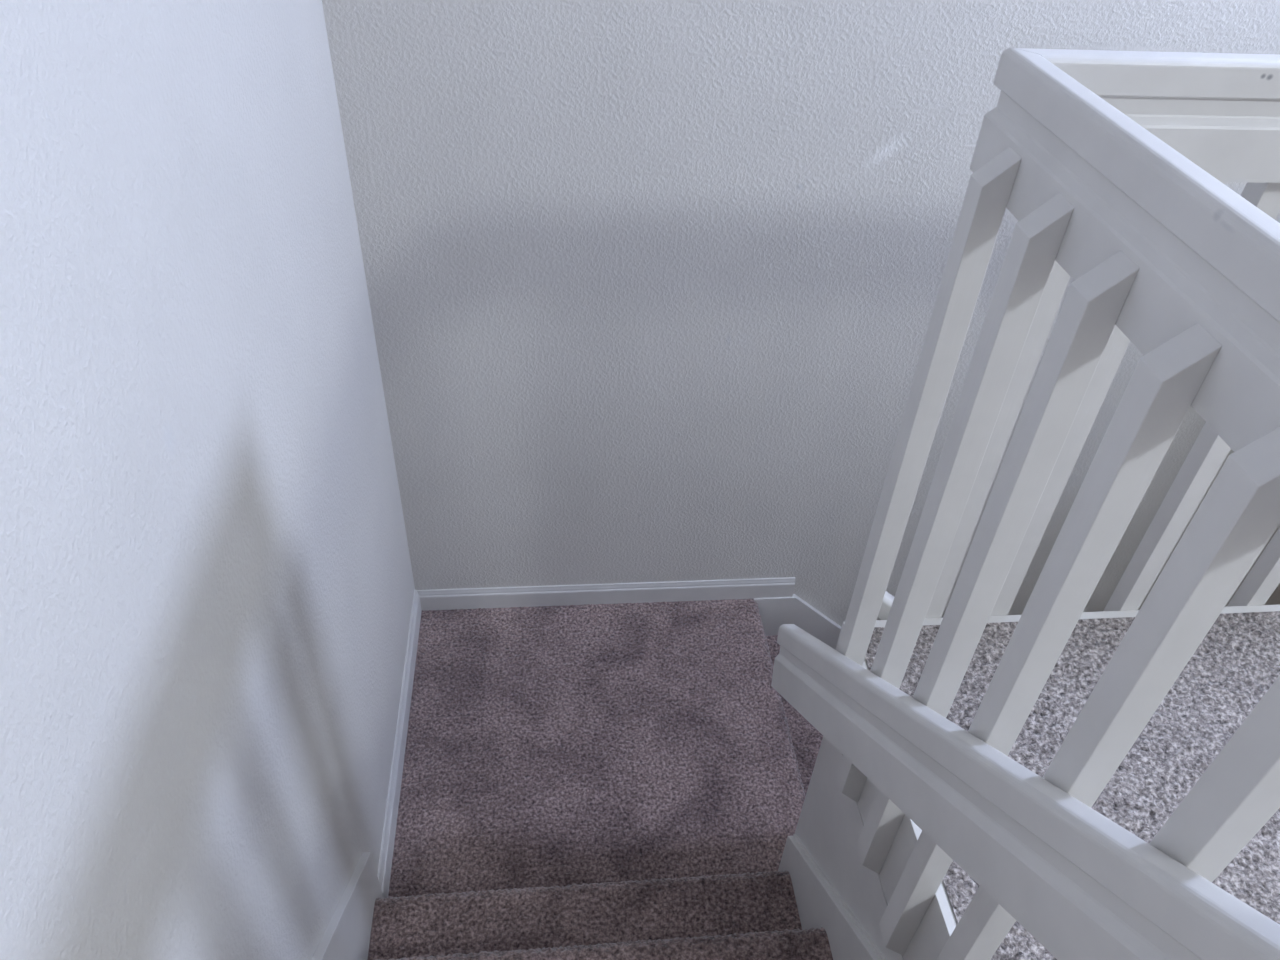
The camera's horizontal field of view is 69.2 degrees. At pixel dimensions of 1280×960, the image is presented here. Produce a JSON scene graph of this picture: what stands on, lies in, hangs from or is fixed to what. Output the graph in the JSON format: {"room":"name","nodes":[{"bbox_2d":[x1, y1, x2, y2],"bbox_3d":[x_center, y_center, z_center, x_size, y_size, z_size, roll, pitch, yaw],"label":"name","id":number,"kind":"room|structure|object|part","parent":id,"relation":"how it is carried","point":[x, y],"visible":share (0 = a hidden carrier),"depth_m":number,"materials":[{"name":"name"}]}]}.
{"room":"staircase","nodes":[
{"label":"staircase","id":0,"kind":"room"},
{"bbox_2d":[0,0,414,959],"bbox_3d":[-0.509,1.473,0.599,0.120,5.300,5.240,-1,40,-6],"label":"wall","id":1,"kind":"structure","parent":0,"point":[207,587],"depth_m":1.08,"materials":[{"name":"paint"}]},
{"bbox_2d":[312,852,382,959],"bbox_3d":[-0.547,0.941,1.551,0.018,1.050,0.899,-1,40,-6],"label":"trim","id":2,"kind":"structure","parent":1,"relation":"attached to","point":[346,936],"depth_m":1.86,"materials":[{"name":"paint"}]},
{"bbox_2d":[377,590,421,897],"bbox_3d":[-0.655,0.691,2.553,0.013,0.098,0.970,-1,40,-6],"label":"baseboard","id":3,"kind":"structure","parent":1,"relation":"attached to","point":[391,814],"depth_m":2.48,"materials":[{"name":"paint"}]},
{"bbox_2d":[322,0,1279,626],"bbox_3d":[1.506,-0.225,2.771,4.400,5.300,0.120,-1,40,-6],"label":"wall","id":4,"kind":"structure","parent":0,"point":[652,286],"depth_m":2.25,"materials":[{"name":"paint"}]},
{"bbox_2d":[416,577,794,610],"bbox_3d":[-0.101,0.367,2.992,1.219,0.082,0.013,-1,40,-6],"label":"baseboard","id":5,"kind":"structure","parent":4,"relation":"attached to","point":[698,590],"depth_m":2.98,"materials":[{"name":"paint"}]},
{"bbox_2d":[754,594,840,648],"bbox_3d":[1.283,1.071,3.748,1.910,1.842,0.018,-1,40,-6],"label":"trim","id":6,"kind":"structure","parent":4,"relation":"attached to","point":[775,612],"depth_m":3.14,"materials":[{"name":"paint"}]},
{"bbox_2d":[795,736,903,959],"bbox_3d":[2.067,1.742,2.536,3.422,2.641,0.932,-1,40,-6],"label":"wall","id":7,"kind":"structure","parent":0,"point":[830,824],"depth_m":1.83,"materials":[{"name":"paint"}]},
{"bbox_2d":[778,834,885,959],"bbox_3d":[0.400,1.042,1.755,0.018,0.720,0.907,-1,40,-6],"label":"trim","id":8,"kind":"structure","parent":7,"relation":"attached to","point":[819,904],"depth_m":1.90,"materials":[{"name":"paint"}]},
{"bbox_2d":[835,622,957,959],"bbox_3d":[0.440,0.685,1.452,0.018,0.212,1.037,-1,40,-6],"label":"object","id":9,"kind":"structure","parent":7,"relation":"attached to","point":[939,921],"depth_m":1.46,"materials":[{"name":"paint"}]},
{"bbox_2d":[875,604,1279,626],"bbox_3d":[1.549,0.332,1.954,2.304,0.212,0.022,-1,40,-6],"label":"trim","id":10,"kind":"structure","parent":7,"relation":"attached to","point":[1256,608],"depth_m":1.82,"materials":[{"name":"paint"}]},
{"bbox_2d":[865,611,1279,959],"bbox_3d":[1.240,1.650,0.344,3.300,0.226,4.066,-1,40,-6],"label":"floor","id":11,"kind":"structure","parent":0,"point":[1237,661],"depth_m":1.63,"materials":[{"name":"carpet"}]},
{"bbox_2d":[367,598,832,959],"bbox_3d":[-0.052,0.738,2.037,1.107,1.105,1.949,-1,40,-6],"label":"staircase","id":12,"kind":"structure","parent":11,"relation":"attached to","point":[620,781],"depth_m":2.49,"materials":[{"name":"carpet"}]},
{"bbox_2d":[837,48,1279,959],"bbox_3d":[0.458,0.310,1.091,0.076,1.243,1.107,-1,40,-6],"label":"guard railing","id":13,"kind":"object","parent":11,"relation":"attached to","point":[1154,247],"visible":0.88,"depth_m":0.94,"materials":[{"name":"paint"}]},
{"bbox_2d":[771,624,1279,959],"bbox_3d":[0.395,0.378,1.172,0.038,1.252,1.314,-1,40,-6],"label":"handrail","id":14,"kind":"object","parent":13,"relation":"attached to","point":[1084,886],"visible":1,"depth_m":0.97,"materials":[{"name":"paint"}]},
{"bbox_3d":[0.503,-0.109,0.743,0.038,0.150,1.107,-1,40,-6],"label":"rail","id":15,"kind":"part","parent":13,"relation":"part of","materials":[{"name":"paint"}]},
{"bbox_2d":[925,48,1279,617],"bbox_3d":[1.563,-0.072,1.628,2.320,1.243,0.076,-1,40,-6],"label":"guard railing","id":16,"kind":"object","parent":11,"relation":"attached to","point":[1219,111],"visible":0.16,"depth_m":1.30,"materials":[{"name":"paint"}]},
{"bbox_2d":[877,591,893,619],"bbox_3d":[1.401,0.906,2.510,2.015,1.914,0.038,-1,40,-6],"label":"handrail","id":17,"kind":"object","parent":16,"relation":"attached to","point":[888,599],"visible":0.02,"depth_m":1.83,"materials":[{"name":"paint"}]},
{"bbox_3d":[1.590,-0.479,1.263,2.320,0.150,0.038,-1,40,-6],"label":"rail","id":18,"kind":"part","parent":16,"relation":"part of","materials":[{"name":"paint"}]},
{"bbox_3d":[2.928,2.081,4.174,1.400,0.100,0.968,-1,40,-6],"label":"floor","id":19,"kind":"structure","parent":0,"visible":0},
{"bbox_2d":[766,635,822,795],"bbox_3d":[1.342,1.446,3.437,1.959,1.651,0.948,-1,40,-6],"label":"staircase","id":20,"kind":"structure","parent":19,"relation":"on","point":[806,739],"depth_m":2.87,"materials":[{"name":"carpet"}]}
]}

